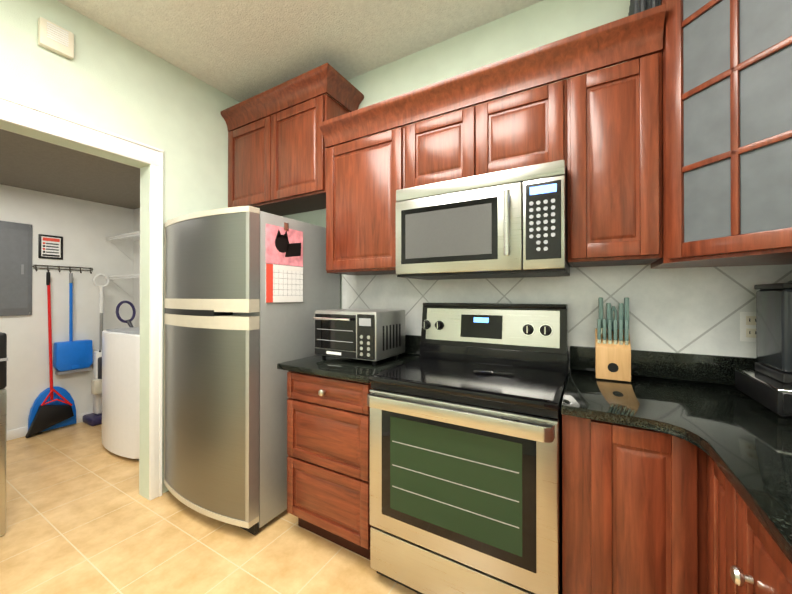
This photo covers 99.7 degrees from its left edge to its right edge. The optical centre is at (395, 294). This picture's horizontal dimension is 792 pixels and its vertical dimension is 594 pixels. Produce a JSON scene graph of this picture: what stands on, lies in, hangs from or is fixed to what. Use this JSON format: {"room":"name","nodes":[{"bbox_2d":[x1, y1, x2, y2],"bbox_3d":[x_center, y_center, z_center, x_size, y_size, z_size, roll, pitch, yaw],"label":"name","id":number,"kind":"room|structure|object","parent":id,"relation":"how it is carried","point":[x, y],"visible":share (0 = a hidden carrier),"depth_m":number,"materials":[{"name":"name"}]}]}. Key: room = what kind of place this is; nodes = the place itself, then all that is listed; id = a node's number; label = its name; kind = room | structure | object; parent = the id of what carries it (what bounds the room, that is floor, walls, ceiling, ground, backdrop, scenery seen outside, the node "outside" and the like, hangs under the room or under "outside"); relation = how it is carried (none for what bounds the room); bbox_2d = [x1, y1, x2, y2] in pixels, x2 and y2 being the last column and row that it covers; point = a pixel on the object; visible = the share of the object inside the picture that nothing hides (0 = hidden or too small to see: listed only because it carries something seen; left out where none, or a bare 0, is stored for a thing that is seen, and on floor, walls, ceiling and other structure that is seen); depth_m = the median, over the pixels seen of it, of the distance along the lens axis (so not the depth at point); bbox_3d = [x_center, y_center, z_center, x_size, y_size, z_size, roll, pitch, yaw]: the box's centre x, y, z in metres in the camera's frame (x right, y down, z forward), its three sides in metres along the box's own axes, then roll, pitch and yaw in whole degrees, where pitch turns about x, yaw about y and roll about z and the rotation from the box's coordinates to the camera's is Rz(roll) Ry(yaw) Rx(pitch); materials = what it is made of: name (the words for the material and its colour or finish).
{"room":"kitchen","nodes":[
{"label":"kitchen","id":0,"kind":"room"},
{"bbox_2d":[0,184,133,430],"bbox_3d":[-3.528,0.165,2.883,0.100,2.250,2.500,0,0,30],"label":"wall","id":1,"kind":"structure","parent":0,"point":[84,229],"depth_m":3.27,"materials":[{"name":"white paint"}]},
{"bbox_2d":[0,221,32,315],"bbox_3d":[-3.443,-0.225,2.903,0.026,0.830,0.396,0,0,30],"label":"panel","id":2,"kind":"object","parent":1,"relation":"attached to","point":[15,269],"visible":1,"depth_m":2.98,"materials":[{"name":"grey metal"}]},
{"bbox_2d":[6,411,92,440],"bbox_3d":[-3.499,1.247,2.809,0.017,0.085,2.190,0,0,30],"label":"baseboard","id":3,"kind":"structure","parent":1,"relation":"attached to","point":[17,433],"depth_m":3.01,"materials":[{"name":"white wood"}]},
{"bbox_2d":[38,234,62,259],"bbox_3d":[-3.288,-0.449,3.186,0.014,0.224,0.167,0,0,30],"label":"framed picture","id":4,"kind":"object","parent":1,"relation":"attached to","point":[50,246],"visible":1,"depth_m":3.18,"materials":[{"name":"white paper"}]},
{"bbox_2d":[32,265,92,273],"bbox_3d":[-3.226,-0.242,3.259,0.046,0.063,0.433,0,0,30],"label":"hook rack","id":5,"kind":"object","parent":1,"relation":"attached to","point":[69,269],"visible":0.92,"depth_m":3.25,"materials":[{"name":"brown metal"}]},
{"bbox_2d":[25,272,76,437],"bbox_3d":[-3.243,0.539,3.160,0.106,1.492,0.352,0,0,30],"label":"broom","id":6,"kind":"object","parent":5,"relation":"hanging from","point":[53,407],"visible":1,"depth_m":3.13,"materials":[{"name":"plastic"}]},
{"bbox_2d":[53,273,92,374],"bbox_3d":[-3.171,0.280,3.290,0.102,0.973,0.273,0,0,30],"label":"dustpan","id":7,"kind":"object","parent":5,"relation":"hanging from","point":[70,356],"visible":1,"depth_m":3.26,"materials":[{"name":"plastic"}]},
{"bbox_2d":[0,129,139,208],"bbox_3d":[-2.688,-0.992,2.402,2.039,0.060,2.500,0,0,30],"label":"ceiling","id":8,"kind":"structure","parent":0,"point":[29,163],"depth_m":2.64,"materials":[{"name":"beige paint"}]},
{"bbox_2d":[0,0,239,499],"bbox_3d":[-2.219,-0.122,1.057,0.124,2.809,4.149,0,0,30],"label":"wall","id":9,"kind":"structure","parent":0,"point":[105,78],"depth_m":2.06,"materials":[{"name":"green paint"}]},
{"bbox_2d":[38,17,73,59],"bbox_3d":[-1.745,-1.312,1.719,0.038,0.135,0.130,0,0,30],"label":"door chime","id":10,"kind":"object","parent":9,"relation":"attached to","point":[55,38],"visible":1,"depth_m":1.71,"materials":[{"name":"beige plastic"}]},
{"bbox_2d":[0,95,163,499],"bbox_3d":[-1.762,0.179,1.694,0.026,2.212,1.050,0,0,30],"label":"door frame","id":11,"kind":"structure","parent":9,"relation":"attached to","point":[20,113],"depth_m":2.09,"materials":[{"name":"white wood"}]},
{"bbox_2d":[133,208,139,326],"bbox_3d":[-2.113,0.167,3.393,2.039,2.250,0.200,0,0,30],"label":"wall","id":12,"kind":"structure","parent":0,"point":[136,297],"depth_m":3.73,"materials":[{"name":"white paint"}]},
{"bbox_2d":[105,274,139,298],"bbox_3d":[-2.184,-0.069,3.172,1.931,0.246,0.254,0,0,30],"label":"wire shelf","id":13,"kind":"object","parent":12,"relation":"attached to","point":[130,276],"visible":0.21,"depth_m":3.41,"materials":[{"name":"white metal"}]},
{"bbox_2d":[106,231,139,262],"bbox_3d":[-2.184,-0.479,3.174,1.931,0.246,0.254,0,0,30],"label":"wire shelf","id":14,"kind":"object","parent":12,"relation":"attached to","point":[131,235],"visible":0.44,"depth_m":3.50,"materials":[{"name":"white metal"}]},
{"bbox_2d":[0,422,417,593],"bbox_3d":[-1.637,1.311,0.715,5.540,0.060,4.350,0,0,30],"label":"floor","id":15,"kind":"structure","parent":0,"point":[83,516],"depth_m":1.72,"materials":[{"name":"beige tile"}]},
{"bbox_2d":[0,332,7,535],"bbox_3d":[-2.281,0.745,1.721,0.380,1.080,0.322,0,0,30],"label":"water dispenser","id":16,"kind":"object","parent":15,"relation":"on","point":[3,385],"visible":1,"depth_m":1.78,"materials":[{"name":"silver metal"}]},
{"bbox_2d":[83,274,109,425],"bbox_3d":[-3.000,0.540,3.413,0.240,1.504,0.240,0,0,30],"label":"stick vacuum","id":17,"kind":"object","parent":15,"relation":"on","point":[94,418],"visible":0.65,"depth_m":3.37,"materials":[{"name":"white plastic"}]},
{"bbox_2d":[99,327,139,459],"bbox_3d":[-2.124,0.760,2.920,0.690,1.060,0.585,0,0,30],"label":"water heater","id":18,"kind":"object","parent":15,"relation":"on","point":[120,385],"visible":0.48,"depth_m":2.61,"materials":[{"name":"white metal"}]},
{"bbox_2d":[116,301,135,326],"bbox_3d":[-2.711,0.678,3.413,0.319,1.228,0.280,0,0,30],"label":"letter","id":19,"kind":"object","parent":18,"relation":"on","point":[128,322],"visible":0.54,"depth_m":3.47,"materials":[{"name":"purple plastic"}]},
{"bbox_2d":[163,206,339,534],"bbox_3d":[-0.959,0.403,2.236,0.850,1.768,0.795,0,0,30],"label":"refrigerator","id":20,"kind":"object","parent":15,"relation":"on","point":[232,338],"visible":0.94,"depth_m":1.84,"materials":[{"name":"metal"}]},
{"bbox_2d":[266,222,302,302],"bbox_3d":[-0.639,-0.184,1.935,0.006,0.460,0.270,0,0,30],"label":"calendar","id":21,"kind":"object","parent":20,"relation":"attached to","point":[284,248],"visible":1,"depth_m":1.93,"materials":[{"name":"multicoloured paper"}]},
{"bbox_2d":[287,371,372,559],"bbox_3d":[-0.205,0.844,1.901,0.550,0.884,0.653,0,0,30],"label":"drawers","id":22,"kind":"object","parent":15,"relation":"on","point":[328,458],"visible":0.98,"depth_m":1.64,"materials":[{"name":"brown wood"}]},
{"bbox_2d":[277,335,420,382],"bbox_3d":[-0.219,0.328,1.917,0.594,0.145,0.643,0,0,30],"label":"countertop","id":23,"kind":"structure","parent":22,"relation":"on","point":[356,370],"depth_m":1.76,"materials":[{"name":"black stone"}]},
{"bbox_2d":[313,308,404,364],"bbox_3d":[-0.215,0.230,1.937,0.431,0.279,0.358,0,0,30],"label":"toaster oven","id":24,"kind":"object","parent":23,"relation":"on","point":[374,336],"visible":1,"depth_m":1.81,"materials":[{"name":"silver metal"}]},
{"bbox_2d":[367,303,568,593],"bbox_3d":[0.356,0.666,1.547,0.762,1.236,0.692,0,0,30],"label":"range","id":25,"kind":"object","parent":15,"relation":"on","point":[465,454],"visible":1,"depth_m":1.32,"materials":[{"name":"grey metal"}]},
{"bbox_2d":[562,414,707,593],"bbox_3d":[0.874,0.841,1.294,0.378,0.884,0.622,0,0,30],"label":"base cabinet","id":26,"kind":"object","parent":15,"relation":"on","point":[634,510],"visible":0.69,"depth_m":1.03,"materials":[{"name":"brown wood"}]},
{"bbox_2d":[561,346,668,433],"bbox_3d":[0.826,0.326,1.277,0.316,0.145,0.703,0,0,30],"label":"countertop","id":27,"kind":"structure","parent":26,"relation":"on","point":[642,402],"depth_m":1.21,"materials":[{"name":"black stone"}]},
{"bbox_2d":[595,297,630,381],"bbox_3d":[0.958,0.191,1.482,0.128,0.354,0.122,0,0,30],"label":"knife block","id":28,"kind":"object","parent":27,"relation":"on","point":[612,352],"visible":1,"depth_m":1.45,"materials":[{"name":"brown wood"}]},
{"bbox_2d":[707,454,714,593],"bbox_3d":[1.048,0.838,0.644,0.614,0.884,0.267,0,0,30],"label":"base cabinet","id":29,"kind":"object","parent":15,"relation":"on","point":[710,463],"depth_m":0.88,"materials":[{"name":"brown wood"}]},
{"bbox_2d":[715,463,791,593],"bbox_3d":[0.910,0.837,0.404,0.614,0.884,0.536,0,0,30],"label":"base cabinet","id":30,"kind":"object","parent":15,"relation":"on","point":[745,554],"depth_m":0.69,"materials":[{"name":"brown wood"}]},
{"bbox_2d":[641,350,791,563],"bbox_3d":[0.769,0.321,0.236,0.688,0.145,2.563,0,0,30],"label":"countertop","id":31,"kind":"structure","parent":30,"relation":"on","point":[739,437],"depth_m":0.91,"materials":[{"name":"black stone"}]},
{"bbox_2d":[734,368,791,417],"bbox_3d":[1.362,0.324,1.049,0.340,0.084,0.365,0,0,30],"label":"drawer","id":32,"kind":"object","parent":31,"relation":"on","point":[772,394],"visible":1,"depth_m":1.07,"materials":[{"name":"black plastic"}]},
{"bbox_2d":[754,280,791,383],"bbox_3d":[1.371,0.089,1.054,0.259,0.382,0.300,0,0,30],"label":"coffee maker","id":33,"kind":"object","parent":31,"relation":"on","point":[774,330],"visible":1,"depth_m":1.11,"materials":[{"name":"black plastic"}]},
{"bbox_2d":[57,0,542,101],"bbox_3d":[-0.754,-1.561,0.216,3.500,0.060,4.350,0,0,30],"label":"ceiling","id":34,"kind":"structure","parent":0,"point":[240,50],"depth_m":1.93,"materials":[{"name":"beige paint"}]},
{"bbox_2d":[282,0,791,375],"bbox_3d":[0.309,-0.119,2.047,3.500,2.810,0.105,0,0,30],"label":"wall","id":35,"kind":"structure","parent":0,"point":[695,310],"depth_m":1.66,"materials":[{"name":"white tile"}]},
{"bbox_2d":[221,63,363,215],"bbox_3d":[-0.766,-0.999,2.397,1.048,0.736,0.370,0,0,30],"label":"upper cabinet","id":36,"kind":"object","parent":35,"relation":"attached to","point":[276,155],"visible":0.94,"depth_m":2.25,"materials":[{"name":"brown wood"}]},
{"bbox_2d":[319,95,402,274],"bbox_3d":[-0.121,-0.580,2.051,0.552,0.897,0.319,0,0,30],"label":"upper cabinet","id":37,"kind":"object","parent":35,"relation":"attached to","point":[364,176],"depth_m":1.90,"materials":[{"name":"brown wood"}]},
{"bbox_2d":[403,67,490,188],"bbox_3d":[0.312,-0.782,1.801,0.447,0.495,0.319,0,0,30],"label":"upper cabinet","id":38,"kind":"object","parent":35,"relation":"attached to","point":[453,145],"depth_m":1.64,"materials":[{"name":"brown wood"}]},
{"bbox_2d":[491,39,570,172],"bbox_3d":[0.594,-0.783,1.638,0.449,0.495,0.319,0,0,30],"label":"upper cabinet","id":39,"kind":"object","parent":35,"relation":"attached to","point":[529,127],"depth_m":1.45,"materials":[{"name":"brown wood"}]},
{"bbox_2d":[396,160,569,279],"bbox_3d":[0.419,-0.309,1.659,0.768,0.442,0.455,0,0,30],"label":"microwave","id":40,"kind":"object","parent":39,"relation":"attached to","point":[510,223],"visible":0.98,"depth_m":1.47,"materials":[{"name":"grey metal"}]},
{"bbox_2d":[566,7,665,266],"bbox_3d":[0.926,-0.583,1.445,0.316,0.897,0.319,0,0,30],"label":"upper cabinet","id":41,"kind":"object","parent":35,"relation":"attached to","point":[598,131],"depth_m":1.30,"materials":[{"name":"brown wood"}]},
{"bbox_2d":[628,0,660,60],"bbox_3d":[1.031,-1.079,1.399,0.084,0.344,0.282,0,0,30],"label":"decoration","id":42,"kind":"object","parent":41,"relation":"on","point":[636,6],"visible":0.15,"depth_m":1.29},
{"bbox_2d":[651,0,791,268],"bbox_3d":[1.215,-0.750,1.048,0.724,1.269,0.718,0,0,30],"label":"upper cabinet","id":43,"kind":"object","parent":35,"relation":"attached to","point":[726,132],"visible":0.96,"depth_m":1.05,"materials":[{"name":"brown wood"}]},
{"bbox_2d":[740,312,755,341],"bbox_3d":[1.425,0.131,1.336,0.072,0.119,0.007,0,0,30],"label":"electrical outlet plate","id":44,"kind":"object","parent":35,"relation":"attached to","point":[747,326],"visible":0.58,"depth_m":1.34,"materials":[{"name":"white plastic"}]}
]}

